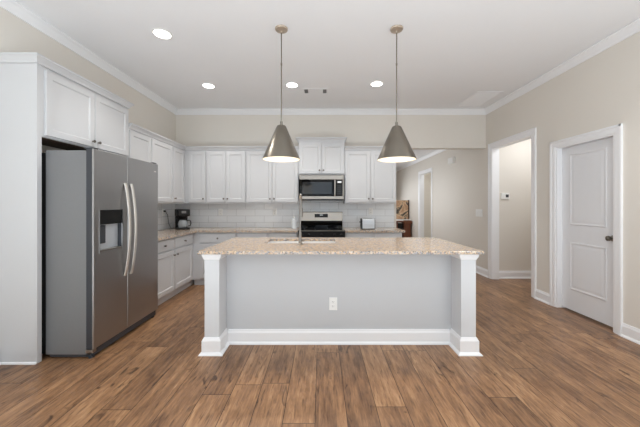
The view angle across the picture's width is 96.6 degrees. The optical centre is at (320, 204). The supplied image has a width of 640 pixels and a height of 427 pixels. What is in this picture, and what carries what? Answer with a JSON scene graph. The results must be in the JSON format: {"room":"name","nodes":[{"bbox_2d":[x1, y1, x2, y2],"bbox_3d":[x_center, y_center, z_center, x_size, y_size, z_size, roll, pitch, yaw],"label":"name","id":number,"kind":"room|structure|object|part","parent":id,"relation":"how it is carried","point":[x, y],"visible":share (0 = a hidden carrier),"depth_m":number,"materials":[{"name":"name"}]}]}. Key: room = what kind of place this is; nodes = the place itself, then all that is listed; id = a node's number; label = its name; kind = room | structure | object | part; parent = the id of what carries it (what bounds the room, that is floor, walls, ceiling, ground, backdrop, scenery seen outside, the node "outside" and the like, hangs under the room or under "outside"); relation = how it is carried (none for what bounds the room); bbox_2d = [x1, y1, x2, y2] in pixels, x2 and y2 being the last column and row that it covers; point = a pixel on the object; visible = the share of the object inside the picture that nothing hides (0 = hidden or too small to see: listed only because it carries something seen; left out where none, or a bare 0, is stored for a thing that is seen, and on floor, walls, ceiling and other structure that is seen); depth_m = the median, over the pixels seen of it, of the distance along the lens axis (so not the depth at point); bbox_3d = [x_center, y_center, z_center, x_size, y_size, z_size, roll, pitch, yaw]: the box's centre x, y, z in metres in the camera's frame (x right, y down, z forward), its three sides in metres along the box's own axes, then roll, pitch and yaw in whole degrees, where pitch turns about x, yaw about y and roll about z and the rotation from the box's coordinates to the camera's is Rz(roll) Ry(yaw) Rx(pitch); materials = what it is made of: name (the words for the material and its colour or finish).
{"room":"kitchen","nodes":[
{"label":"kitchen","id":0,"kind":"room"},
{"bbox_2d":[0,7,175,203],"bbox_3d":[-2.763,-0.209,0.850,0.120,3.099,9.140,0,0,0],"label":"wall","id":1,"kind":"structure","parent":0,"point":[16,35],"depth_m":3.20,"materials":[{"name":"beige paint"}]},
{"bbox_2d":[42,58,133,156],"bbox_3d":[-2.519,-0.915,3.006,0.363,0.678,1.137,0,0,0],"label":"upper cabinet","id":2,"kind":"object","parent":1,"relation":"attached to","point":[78,113],"visible":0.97,"depth_m":2.82,"materials":[{"name":"white paint"}]},
{"bbox_3d":[-2.380,-0.879,2.724,0.020,0.562,0.528,0,0,0],"label":"door","id":3,"kind":"part","parent":2,"relation":"part of","materials":[{"name":"white paint"}]},
{"bbox_3d":[-2.519,-1.221,3.006,0.359,0.066,1.137,0,0,0],"label":"crown","id":4,"kind":"part","parent":2,"relation":"part of","materials":[{"name":"white paint"}]},
{"bbox_3d":[-2.380,-0.878,3.254,0.020,0.564,0.516,0,0,0],"label":"door","id":5,"kind":"part","parent":2,"relation":"part of","materials":[{"name":"white paint"}]},
{"bbox_2d":[0,0,177,114],"bbox_3d":[-2.668,-1.713,0.850,0.070,0.092,8.899,0,0,0],"label":"trim","id":6,"kind":"structure","parent":1,"relation":"attached to","point":[14,7],"depth_m":3.08,"materials":[{"name":"white paint"}]},
{"bbox_2d":[128,129,172,202],"bbox_3d":[-2.519,-0.481,4.048,0.363,0.928,1.035,0,0,0],"label":"upper cabinet","id":7,"kind":"object","parent":1,"relation":"attached to","point":[142,147],"visible":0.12,"depth_m":4.18,"materials":[{"name":"white paint"}]},
{"bbox_3d":[-2.380,-0.485,3.765,0.020,0.886,0.440,0,0,0],"label":"door","id":8,"kind":"part","parent":7,"relation":"part of","materials":[{"name":"white paint"}]},
{"bbox_3d":[-2.380,-0.485,4.277,0.020,0.886,0.549,0,0,0],"label":"door","id":9,"kind":"part","parent":7,"relation":"part of","materials":[{"name":"white paint"}]},
{"bbox_2d":[129,123,298,150],"bbox_3d":[-1.547,-0.979,4.414,2.304,0.066,1.764,0,0,0],"label":"crown molding","id":10,"kind":"structure","parent":7,"relation":"on","point":[132,126],"depth_m":4.94,"materials":[{"name":"white paint"}]},
{"bbox_2d":[158,204,175,229],"bbox_3d":[-2.699,0.204,4.410,0.008,0.441,1.761,0,0,0],"label":"backsplash","id":11,"kind":"structure","parent":1,"relation":"attached to","point":[170,208],"depth_m":4.97,"materials":[{"name":"white tile"}]},
{"bbox_2d":[162,146,184,203],"bbox_3d":[-2.519,-0.481,4.933,0.363,0.928,0.728,0,0,0],"label":"upper cabinet","id":12,"kind":"object","parent":1,"relation":"attached to","point":[178,154],"visible":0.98,"depth_m":4.77,"materials":[{"name":"white paint"}]},
{"bbox_3d":[-2.380,-0.485,4.764,0.020,0.886,0.362,0,0,0],"label":"door","id":13,"kind":"part","parent":12,"relation":"part of","materials":[{"name":"white paint"}]},
{"bbox_2d":[0,273,639,426],"bbox_3d":[1.038,1.370,4.300,7.723,0.060,16.040,0,0,0],"label":"floor","id":14,"kind":"structure","parent":0,"point":[541,364],"depth_m":2.16,"materials":[{"name":"brown wood"}]},
{"bbox_2d":[0,52,46,364],"bbox_3d":[-2.521,0.043,2.392,0.361,2.593,0.088,0,0,0],"label":"end panel","id":15,"kind":"object","parent":14,"relation":"on","point":[20,72],"visible":1,"depth_m":2.39,"materials":[{"name":"white paint"}]},
{"bbox_3d":[-2.521,-1.221,2.392,0.361,0.066,0.088,0,0,0],"label":"crown","id":16,"kind":"part","parent":15,"relation":"part of","materials":[{"name":"white paint"}]},
{"bbox_2d":[42,147,157,358],"bbox_3d":[-2.288,0.420,2.951,0.771,1.837,0.978,0,0,0],"label":"refrigerator","id":17,"kind":"object","parent":14,"relation":"on","point":[100,208],"visible":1,"depth_m":2.49,"materials":[{"name":"grey metal"}]},
{"bbox_3d":[-1.972,0.386,2.679,0.012,1.740,0.433,0,0,0],"label":"freezer door","id":18,"kind":"part","parent":17,"relation":"part of","materials":[{"name":"silver metal"}]},
{"bbox_3d":[-1.992,0.116,2.676,0.048,0.132,0.288,0,0,0],"label":"dispenser panel","id":19,"kind":"part","parent":17,"relation":"part of","materials":[{"name":"black plastic"}]},
{"bbox_3d":[-1.964,0.238,2.676,0.004,0.392,0.304,0,0,0],"label":"dispenser frame","id":20,"kind":"part","parent":17,"relation":"part of","materials":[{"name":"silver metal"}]},
{"bbox_3d":[-1.936,0.249,2.852,0.068,0.927,0.036,0,0,0],"label":"handle","id":21,"kind":"part","parent":17,"relation":"part of","materials":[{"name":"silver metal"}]},
{"bbox_3d":[-1.936,0.249,2.944,0.068,0.927,0.036,0,0,0],"label":"handle","id":22,"kind":"part","parent":17,"relation":"part of","materials":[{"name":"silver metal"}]},
{"bbox_3d":[-1.972,0.386,3.171,0.012,1.740,0.539,0,0,0],"label":"door","id":23,"kind":"part","parent":17,"relation":"part of","materials":[{"name":"silver metal"}]},
{"bbox_2d":[158,233,193,304],"bbox_3d":[-2.380,0.900,4.399,0.643,0.878,1.796,0,0,0],"label":"base cabinet","id":24,"kind":"object","parent":14,"relation":"on","point":[175,255],"visible":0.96,"depth_m":4.07,"materials":[{"name":"white paint"}]},
{"bbox_3d":[-2.100,0.554,3.804,0.020,0.152,0.537,0,0,0],"label":"drawer","id":25,"kind":"part","parent":24,"relation":"part of","materials":[{"name":"white paint"}]},
{"bbox_3d":[-2.100,0.932,3.804,0.020,0.565,0.537,0,0,0],"label":"door","id":26,"kind":"part","parent":24,"relation":"part of","materials":[{"name":"white paint"}]},
{"bbox_3d":[-2.100,0.554,4.364,0.020,0.152,0.552,0,0,0],"label":"drawer","id":27,"kind":"part","parent":24,"relation":"part of","materials":[{"name":"white paint"}]},
{"bbox_3d":[-2.100,0.932,4.364,0.020,0.565,0.552,0,0,0],"label":"door","id":28,"kind":"part","parent":24,"relation":"part of","materials":[{"name":"white paint"}]},
{"bbox_2d":[158,227,298,240],"bbox_3d":[-1.540,0.443,4.392,2.323,0.034,1.814,0,0,0],"label":"countertop","id":29,"kind":"structure","parent":24,"relation":"on","point":[163,234],"depth_m":4.67,"materials":[{"name":"stone"}]},
{"bbox_2d":[163,209,190,229],"bbox_3d":[-2.464,0.253,4.898,0.398,0.345,0.288,0,0,-38],"label":"coffee maker","id":30,"kind":"object","parent":29,"relation":"on","point":[181,215],"visible":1,"depth_m":4.85,"materials":[{"name":"black plastic"}]},
{"bbox_3d":[-2.443,0.297,4.985,0.190,0.195,0.090,0,0,-38],"label":"water tank","id":31,"kind":"part","parent":30,"relation":"part of","materials":[{"name":"black plastic"}]},
{"bbox_2d":[291,214,295,228],"bbox_3d":[-0.475,0.294,4.990,0.091,0.262,0.091,0,0,38],"label":"soap dispenser","id":32,"kind":"object","parent":29,"relation":"on","point":[293,221],"visible":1,"depth_m":4.96,"materials":[{"name":"white plastic"}]},
{"bbox_2d":[193,233,236,284],"bbox_3d":[-1.747,0.900,4.973,0.722,0.878,0.650,0,0,0],"label":"base cabinet","id":33,"kind":"object","parent":14,"relation":"on","point":[201,241],"visible":0.43,"depth_m":4.70,"materials":[{"name":"white paint"}]},
{"bbox_3d":[-1.692,0.932,4.690,0.591,0.565,0.020,0,0,0],"label":"door","id":34,"kind":"part","parent":33,"relation":"part of","materials":[{"name":"white paint"}]},
{"bbox_3d":[-1.692,0.554,4.690,0.591,0.152,0.020,0,0,0],"label":"drawer","id":35,"kind":"part","parent":33,"relation":"part of","materials":[{"name":"white paint"}]},
{"bbox_2d":[237,233,297,236],"bbox_3d":[-0.882,0.900,4.973,1.002,0.878,0.650,0,0,0],"label":"base cabinet","id":36,"kind":"object","parent":14,"relation":"on","point":[238,234],"visible":0.03,"depth_m":4.68,"materials":[{"name":"white paint"}]},
{"bbox_3d":[-1.129,0.554,4.690,0.486,0.152,0.020,0,0,0],"label":"drawer","id":37,"kind":"part","parent":36,"relation":"part of","materials":[{"name":"white paint"}]},
{"bbox_3d":[-0.635,0.554,4.690,0.486,0.152,0.020,0,0,0],"label":"drawer","id":38,"kind":"part","parent":36,"relation":"part of","materials":[{"name":"white paint"}]},
{"bbox_2d":[298,212,344,236],"bbox_3d":[0.010,0.727,4.936,0.772,1.186,0.705,0,0,0],"label":"stove","id":39,"kind":"object","parent":14,"relation":"on","point":[313,224],"visible":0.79,"depth_m":5.18,"materials":[{"name":"silver metal"}]},
{"bbox_2d":[298,227,344,230],"bbox_3d":[0.010,0.426,4.916,0.772,0.017,0.548,0,0,0],"label":"cooktop","id":40,"kind":"object","parent":39,"relation":"in","point":[302,228],"depth_m":4.76,"materials":[{"name":"black glass"}]},
{"bbox_3d":[0.010,0.495,4.655,0.770,0.119,0.028,0,0,0],"label":"control panel","id":41,"kind":"part","parent":39,"relation":"part of","materials":[{"name":"black plastic"}]},
{"bbox_2d":[198,241,482,355],"bbox_3d":[0.172,0.890,3.046,2.517,0.897,1.062,0,0,0],"label":"kitchen island","id":42,"kind":"object","parent":14,"relation":"on","point":[251,299],"visible":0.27,"depth_m":2.75,"materials":[{"name":"paint"}]},
{"bbox_3d":[-0.979,1.264,3.032,0.214,0.149,1.034,0,0,0],"label":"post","id":43,"kind":"part","parent":42,"relation":"part of","materials":[{"name":"white paint"}]},
{"bbox_3d":[-0.979,0.890,3.050,0.132,0.897,0.989,0,0,0],"label":"post","id":44,"kind":"part","parent":42,"relation":"part of","materials":[{"name":"paint"}]},
{"bbox_2d":[329,297,336,309],"bbox_3d":[0.117,0.957,2.743,0.078,0.122,0.008,0,0,0],"label":"outlet","id":45,"kind":"object","parent":42,"relation":"attached to","point":[332,300],"visible":1,"depth_m":2.74,"materials":[{"name":"white plastic"}]},
{"bbox_3d":[0.172,0.890,2.758,2.169,0.897,0.020,0,0,0],"label":"seating panel","id":46,"kind":"part","parent":42,"relation":"part of","materials":[{"name":"paint"}]},
{"bbox_3d":[0.172,1.270,2.733,2.130,0.138,0.030,0,0,0],"label":"baseboard","id":47,"kind":"part","parent":42,"relation":"part of","materials":[{"name":"white paint"}]},
{"bbox_2d":[197,237,484,253],"bbox_3d":[0.176,0.427,3.050,2.536,0.027,1.070,0,0,0],"label":"island countertop","id":48,"kind":"structure","parent":42,"relation":"on","point":[236,245],"depth_m":2.74,"materials":[{"name":"stone"}]},
{"bbox_2d":[268,241,334,242],"bbox_3d":[-0.225,0.541,3.240,0.790,0.198,0.400,0,0,0],"label":"sink","id":49,"kind":"object","parent":48,"relation":"in","point":[270,241],"visible":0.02,"depth_m":3.43,"materials":[{"name":"silver metal"}]},
{"bbox_3d":[-0.425,0.541,3.240,0.389,0.198,0.400,0,0,0],"label":"bowl","id":50,"kind":"part","parent":49,"relation":"part of","materials":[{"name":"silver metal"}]},
{"bbox_3d":[-0.025,0.541,3.240,0.389,0.198,0.400,0,0,0],"label":"bowl","id":51,"kind":"part","parent":49,"relation":"part of","materials":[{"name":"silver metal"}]},
{"bbox_2d":[297,193,307,244],"bbox_3d":[-0.188,0.147,3.038,0.116,0.532,0.226,0,0,0],"label":"kitchen faucet","id":52,"kind":"object","parent":48,"relation":"on","point":[300,239],"visible":1,"depth_m":2.95,"materials":[{"name":"silver metal"}]},
{"bbox_3d":[-0.217,0.088,3.043,0.022,0.413,0.198,0,0,0],"label":"spout","id":53,"kind":"part","parent":52,"relation":"part of","materials":[{"name":"silver metal"}]},
{"bbox_3d":[1.323,0.890,3.050,0.133,0.897,0.989,0,0,0],"label":"post","id":54,"kind":"part","parent":42,"relation":"part of","materials":[{"name":"paint"}]},
{"bbox_3d":[1.323,1.264,3.032,0.215,0.149,1.034,0,0,0],"label":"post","id":55,"kind":"part","parent":42,"relation":"part of","materials":[{"name":"white paint"}]},
{"bbox_2d":[345,233,401,236],"bbox_3d":[0.868,0.900,4.973,0.933,0.878,0.650,0,0,0],"label":"base cabinet","id":56,"kind":"object","parent":14,"relation":"on","point":[346,234],"visible":0.02,"depth_m":4.68,"materials":[{"name":"white paint"}]},
{"bbox_3d":[0.638,0.554,4.690,0.452,0.152,0.020,0,0,0],"label":"drawer","id":57,"kind":"part","parent":56,"relation":"part of","materials":[{"name":"white paint"}]},
{"bbox_2d":[343,227,404,232],"bbox_3d":[0.888,0.443,4.982,0.979,0.034,0.634,0,0,0],"label":"countertop","id":58,"kind":"structure","parent":56,"relation":"on","point":[347,229],"depth_m":4.67,"materials":[{"name":"stone"}]},
{"bbox_2d":[359,218,374,228],"bbox_3d":[0.796,0.332,4.939,0.257,0.187,0.170,0,0,0],"label":"toaster","id":59,"kind":"object","parent":58,"relation":"on","point":[365,223],"visible":1,"depth_m":4.86,"materials":[{"name":"grey metal"}]},
{"bbox_3d":[0.810,0.363,4.857,0.201,0.087,0.005,0,0,0],"label":"panel","id":60,"kind":"part","parent":59,"relation":"part of","materials":[{"name":"silver metal"}]},
{"bbox_3d":[1.097,0.554,4.690,0.452,0.152,0.020,0,0,0],"label":"drawer","id":61,"kind":"part","parent":56,"relation":"part of","materials":[{"name":"white paint"}]},
{"bbox_2d":[396,220,411,236],"bbox_3d":[2.772,0.940,9.750,0.545,0.799,0.440,0,0,0],"label":"console","id":62,"kind":"object","parent":14,"relation":"on","point":[406,224],"visible":0.54,"depth_m":9.58,"materials":[{"name":"brown wood"}]},
{"bbox_2d":[396,200,408,218],"bbox_3d":[2.806,0.177,9.920,0.512,0.664,0.050,0,0,0],"label":"canvas painting","id":63,"kind":"object","parent":62,"relation":"on","point":[402,206],"visible":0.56,"depth_m":9.91,"materials":[{"name":"brown fabric"}]},
{"bbox_3d":[2.910,0.968,9.660,0.220,0.743,0.160,0,0,0],"label":"leg","id":64,"kind":"part","parent":62,"relation":"part of","materials":[{"name":"brown wood"}]},
{"bbox_2d":[16,0,639,108],"bbox_3d":[0.183,-1.800,0.850,6.013,0.080,9.140,0,0,0],"label":"ceiling","id":65,"kind":"structure","parent":0,"point":[448,51],"depth_m":3.13,"materials":[{"name":"paint"}]},
{"bbox_2d":[151,28,172,38],"bbox_3d":[-1.635,-1.756,2.935,0.195,0.008,0.195,0,0,0],"label":"recessed light","id":66,"kind":"object","parent":65,"relation":"in","point":[161,33],"visible":1,"depth_m":2.92,"materials":[{"name":"white plastic"}]},
{"bbox_2d":[201,83,215,88],"bbox_3d":[-1.665,-1.756,4.220,0.195,0.008,0.195,0,0,0],"label":"recessed light","id":67,"kind":"object","parent":65,"relation":"in","point":[206,85],"visible":1,"depth_m":4.20,"materials":[{"name":"white plastic"}]},
{"bbox_2d":[262,25,299,161],"bbox_3d":[-0.396,-1.105,2.850,0.376,1.310,0.376,0,0,0],"label":"pendant lamp","id":68,"kind":"object","parent":65,"relation":"hanging from","point":[281,148],"visible":1,"depth_m":2.78,"materials":[{"name":"silver metal"}]},
{"bbox_3d":[-0.396,-0.618,2.850,0.376,0.336,0.376,0,0,0],"label":"lamp shade","id":69,"kind":"part","parent":68,"relation":"part of","materials":[{"name":"silver metal"}]},
{"bbox_3d":[-0.396,-1.273,2.850,0.016,0.884,0.016,0,0,0],"label":"rod","id":70,"kind":"part","parent":68,"relation":"part of","materials":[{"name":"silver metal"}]},
{"bbox_2d":[285,82,298,87],"bbox_3d":[-0.427,-1.756,4.190,0.195,0.008,0.195,0,0,0],"label":"recessed light","id":71,"kind":"object","parent":65,"relation":"in","point":[288,84],"visible":1,"depth_m":4.17,"materials":[{"name":"white plastic"}]},
{"bbox_2d":[303,88,327,93],"bbox_3d":[-0.085,-1.757,4.425,0.380,0.006,0.220,0,0,0],"label":"ceiling vent","id":72,"kind":"object","parent":65,"relation":"in","point":[305,90],"visible":1,"depth_m":4.39,"materials":[{"name":"metal"}]},
{"bbox_2d":[370,81,382,86],"bbox_3d":[0.810,-1.756,4.150,0.195,0.008,0.195,0,0,0],"label":"recessed light","id":73,"kind":"object","parent":65,"relation":"in","point":[374,83],"visible":1,"depth_m":4.13,"materials":[{"name":"white plastic"}]},
{"bbox_2d":[377,25,416,162],"bbox_3d":[0.756,-1.104,2.850,0.384,1.312,0.384,0,0,0],"label":"pendant lamp","id":74,"kind":"object","parent":65,"relation":"hanging from","point":[396,148],"visible":1,"depth_m":2.78,"materials":[{"name":"silver metal"}]},
{"bbox_3d":[0.756,-1.269,2.850,0.016,0.892,0.016,0,0,0],"label":"rod","id":75,"kind":"part","parent":74,"relation":"part of","materials":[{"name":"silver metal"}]},
{"bbox_3d":[0.756,-0.613,2.850,0.384,0.330,0.384,0,0,0],"label":"lamp shade","id":76,"kind":"part","parent":74,"relation":"part of","materials":[{"name":"silver metal"}]},
{"bbox_2d":[457,91,503,105],"bbox_3d":[2.630,-1.754,4.750,0.420,0.012,0.660,0,0,0],"label":"ceiling vent","id":77,"kind":"object","parent":65,"relation":"in","point":[478,98],"visible":1,"depth_m":4.72,"materials":[{"name":"white metal"}]},
{"bbox_2d":[176,115,485,227],"bbox_3d":[0.184,-0.209,5.360,5.772,3.099,0.120,0,0,0],"label":"wall","id":78,"kind":"structure","parent":0,"point":[423,132],"depth_m":5.30,"materials":[{"name":"beige paint"}]},
{"bbox_2d":[185,151,205,203],"bbox_3d":[-2.199,-0.481,5.118,0.379,0.928,0.360,0,0,0],"label":"upper cabinet","id":79,"kind":"object","parent":78,"relation":"attached to","point":[195,161],"visible":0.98,"depth_m":4.98,"materials":[{"name":"white paint"}]},
{"bbox_2d":[206,151,245,203],"bbox_3d":[-1.659,-0.481,5.118,0.693,0.928,0.360,0,0,0],"label":"upper cabinet","id":80,"kind":"object","parent":78,"relation":"attached to","point":[225,170],"visible":0.99,"depth_m":4.98,"materials":[{"name":"white paint"}]},
{"bbox_3d":[-1.829,-0.485,4.980,0.334,0.886,0.020,0,0,0],"label":"door","id":81,"kind":"part","parent":80,"relation":"part of","materials":[{"name":"white paint"}]},
{"bbox_3d":[-1.491,-0.485,4.980,0.334,0.886,0.020,0,0,0],"label":"door","id":82,"kind":"part","parent":80,"relation":"part of","materials":[{"name":"white paint"}]},
{"bbox_2d":[246,151,298,203],"bbox_3d":[-0.853,-0.481,5.118,0.915,0.928,0.360,0,0,0],"label":"upper cabinet","id":83,"kind":"object","parent":78,"relation":"attached to","point":[267,182],"visible":0.96,"depth_m":4.98,"materials":[{"name":"white paint"}]},
{"bbox_3d":[-1.078,-0.485,4.980,0.444,0.886,0.020,0,0,0],"label":"door","id":84,"kind":"part","parent":83,"relation":"part of","materials":[{"name":"white paint"}]},
{"bbox_3d":[-0.628,-0.485,4.980,0.444,0.886,0.020,0,0,0],"label":"door","id":85,"kind":"part","parent":83,"relation":"part of","materials":[{"name":"white paint"}]},
{"bbox_2d":[176,200,393,226],"bbox_3d":[-0.666,0.172,5.296,4.056,0.505,0.008,0,0,0],"label":"backsplash","id":86,"kind":"structure","parent":78,"relation":"attached to","point":[201,215],"depth_m":5.29,"materials":[{"name":"white tile"}]},
{"bbox_2d":[218,209,222,214],"bbox_3d":[-1.865,0.140,5.287,0.078,0.122,0.008,0,0,0],"label":"outlet","id":87,"kind":"object","parent":86,"relation":"attached to","point":[220,211],"visible":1,"depth_m":5.29,"materials":[{"name":"white plastic"}]},
{"bbox_2d":[296,137,346,174],"bbox_3d":[0.009,-0.845,5.118,0.896,0.654,0.360,0,0,0],"label":"upper cabinet","id":88,"kind":"object","parent":78,"relation":"attached to","point":[317,155],"visible":0.99,"depth_m":4.98,"materials":[{"name":"white paint"}]},
{"bbox_3d":[-0.187,-0.801,4.980,0.388,0.527,0.020,0,0,0],"label":"door","id":89,"kind":"part","parent":88,"relation":"part of","materials":[{"name":"white paint"}]},
{"bbox_2d":[299,175,343,199],"bbox_3d":[0.010,-0.293,5.074,0.768,0.437,0.433,0,0,0],"label":"microwave","id":90,"kind":"object","parent":88,"relation":"attached to","point":[311,187],"visible":0.93,"depth_m":4.91,"materials":[{"name":"grey metal"}]},
{"bbox_3d":[-0.056,-0.286,4.921,0.636,0.286,0.029,0,0,0],"label":"door","id":91,"kind":"part","parent":90,"relation":"part of","materials":[{"name":"black glass"}]},
{"bbox_3d":[0.010,-0.471,4.920,0.768,0.082,0.031,0,0,0],"label":"panel","id":92,"kind":"part","parent":90,"relation":"part of","materials":[{"name":"silver metal"}]},
{"bbox_3d":[0.010,-0.117,4.920,0.768,0.051,0.031,0,0,0],"label":"panel","id":93,"kind":"part","parent":90,"relation":"part of","materials":[{"name":"silver metal"}]},
{"bbox_3d":[0.238,-0.286,4.884,0.022,0.288,0.054,0,0,0],"label":"handle","id":94,"kind":"part","parent":90,"relation":"part of","materials":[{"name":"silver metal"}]},
{"bbox_3d":[0.318,-0.286,4.921,0.108,0.286,0.029,0,0,0],"label":"control panel","id":95,"kind":"part","parent":90,"relation":"part of","materials":[{"name":"black plastic"}]},
{"bbox_3d":[0.009,-1.139,5.120,0.896,0.066,0.352,0,0,0],"label":"crown","id":96,"kind":"part","parent":88,"relation":"part of","materials":[{"name":"white paint"}]},
{"bbox_3d":[0.205,-0.801,4.980,0.388,0.527,0.020,0,0,0],"label":"door","id":97,"kind":"part","parent":88,"relation":"part of","materials":[{"name":"white paint"}]},
{"bbox_2d":[176,109,485,114],"bbox_3d":[0.183,-1.713,5.265,5.771,0.092,0.070,0,0,0],"label":"trim","id":98,"kind":"structure","parent":78,"relation":"attached to","point":[179,111],"depth_m":5.27,"materials":[{"name":"white paint"}]},
{"bbox_2d":[343,146,395,203],"bbox_3d":[0.888,-0.514,5.118,0.952,0.995,0.360,0,0,0],"label":"upper cabinet","id":99,"kind":"object","parent":78,"relation":"attached to","point":[367,180],"depth_m":4.98,"materials":[{"name":"white paint"}]},
{"bbox_3d":[0.643,-0.485,4.980,0.438,0.886,0.020,0,0,0],"label":"door","id":100,"kind":"part","parent":99,"relation":"part of","materials":[{"name":"white paint"}]},
{"bbox_3d":[1.087,-0.485,4.980,0.438,0.886,0.020,0,0,0],"label":"door","id":101,"kind":"part","parent":99,"relation":"part of","materials":[{"name":"white paint"}]},
{"bbox_2d":[396,150,434,168],"bbox_3d":[2.235,-1.460,8.870,1.910,0.080,6.899,0,0,0],"label":"ceiling","id":102,"kind":"structure","parent":0,"point":[418,153],"depth_m":8.09,"materials":[{"name":"paint"}]},
{"bbox_2d":[424,173,430,236],"bbox_3d":[3.691,-0.030,8.400,0.999,2.860,3.600,0,0,0],"label":"wall","id":103,"kind":"structure","parent":0,"point":[427,177],"depth_m":10.10,"materials":[{"name":"beige paint"}]},
{"bbox_2d":[499,139,530,270],"bbox_3d":[4.045,-0.085,5.230,1.709,2.850,0.120,0,0,0],"label":"wall","id":104,"kind":"structure","parent":0,"point":[514,159],"depth_m":5.17,"materials":[{"name":"beige paint"}]},
{"bbox_2d":[501,193,508,198],"bbox_3d":[3.333,-0.150,5.156,0.143,0.110,0.027,0,0,0],"label":"thermostat","id":105,"kind":"object","parent":104,"relation":"attached to","point":[503,195],"visible":1,"depth_m":5.14,"materials":[{"name":"white plastic"}]},
{"bbox_2d":[499,271,530,278],"bbox_3d":[4.037,1.270,5.155,1.687,0.138,0.030,0,0,0],"label":"baseboard","id":106,"kind":"structure","parent":104,"relation":"attached to","point":[502,274],"depth_m":5.15,"materials":[{"name":"white paint"}]},
{"bbox_2d":[396,32,639,328],"bbox_3d":[3.130,-0.209,4.300,0.120,3.099,16.040,0,0,0],"label":"wall","id":107,"kind":"structure","parent":0,"point":[602,91],"depth_m":3.88,"materials":[{"name":"beige paint"}]},
{"bbox_2d":[396,150,444,171],"bbox_3d":[3.035,-1.375,8.810,0.070,0.087,6.777,0,0,0],"label":"trim","id":108,"kind":"structure","parent":107,"relation":"attached to","point":[435,152],"depth_m":8.63,"materials":[{"name":"white paint"}]},
{"bbox_2d":[418,168,431,236],"bbox_3d":[3.120,0.161,8.390,0.148,2.357,1.076,0,0,0],"label":"trim","id":109,"kind":"structure","parent":107,"relation":"attached to","point":[421,174],"depth_m":8.83,"materials":[{"name":"white paint"}]},
{"bbox_2d":[448,157,454,163],"bbox_3d":[3.041,-1.025,6.660,0.056,0.140,0.260,0,0,0],"label":"door chime","id":110,"kind":"object","parent":107,"relation":"attached to","point":[451,160],"visible":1,"depth_m":6.58,"materials":[{"name":"white plastic"}]},
{"bbox_2d":[476,209,482,216],"bbox_3d":[3.064,0.164,5.502,0.011,0.138,0.208,0,0,0],"label":"light switch","id":111,"kind":"object","parent":107,"relation":"attached to","point":[479,212],"visible":1,"depth_m":5.50,"materials":[{"name":"white plastic"}]},
{"bbox_2d":[488,127,535,297],"bbox_3d":[3.120,0.120,4.633,0.148,2.437,1.141,0,0,0],"label":"trim","id":112,"kind":"structure","parent":107,"relation":"attached to","point":[493,148],"depth_m":5.11,"materials":[{"name":"white paint"}]},
{"bbox_2d":[476,265,639,344],"bbox_3d":[3.055,1.270,4.300,0.030,0.138,15.780,0,0,0],"label":"baseboard","id":113,"kind":"structure","parent":107,"relation":"attached to","point":[631,333],"depth_m":2.88,"materials":[{"name":"white paint"}]},
{"bbox_2d":[484,18,639,114],"bbox_3d":[3.035,-1.713,0.850,0.070,0.092,8.899,0,0,0],"label":"trim","id":114,"kind":"structure","parent":107,"relation":"attached to","point":[633,27],"depth_m":3.40,"materials":[{"name":"white paint"}]},
{"bbox_2d":[549,124,622,335],"bbox_3d":[3.120,0.258,3.349,0.148,2.162,0.903,0,0,0],"label":"trim","id":115,"kind":"structure","parent":107,"relation":"attached to","point":[615,131],"depth_m":3.39,"materials":[{"name":"white paint"}]},
{"bbox_2d":[562,137,612,326],"bbox_3d":[3.116,0.297,3.349,0.104,2.042,0.707,0,0,0],"label":"door","id":116,"kind":"structure","parent":107,"relation":"in","point":[587,168],"depth_m":3.33,"materials":[{"name":"white paint"}]},
{"bbox_3d":[3.128,-0.185,3.353,0.007,0.883,0.467,0,0,0],"label":"panel","id":117,"kind":"part","parent":116,"relation":"part of","materials":[{"name":"white paint"}]},
{"bbox_3d":[3.128,0.766,3.353,0.007,0.593,0.467,0,0,0],"label":"panel","id":118,"kind":"part","parent":116,"relation":"part of","materials":[{"name":"white paint"}]},
{"bbox_3d":[3.098,0.363,3.053,0.068,0.064,0.064,0,0,0],"label":"knob","id":119,"kind":"part","parent":116,"relation":"part of","materials":[{"name":"silver metal"}]}
]}

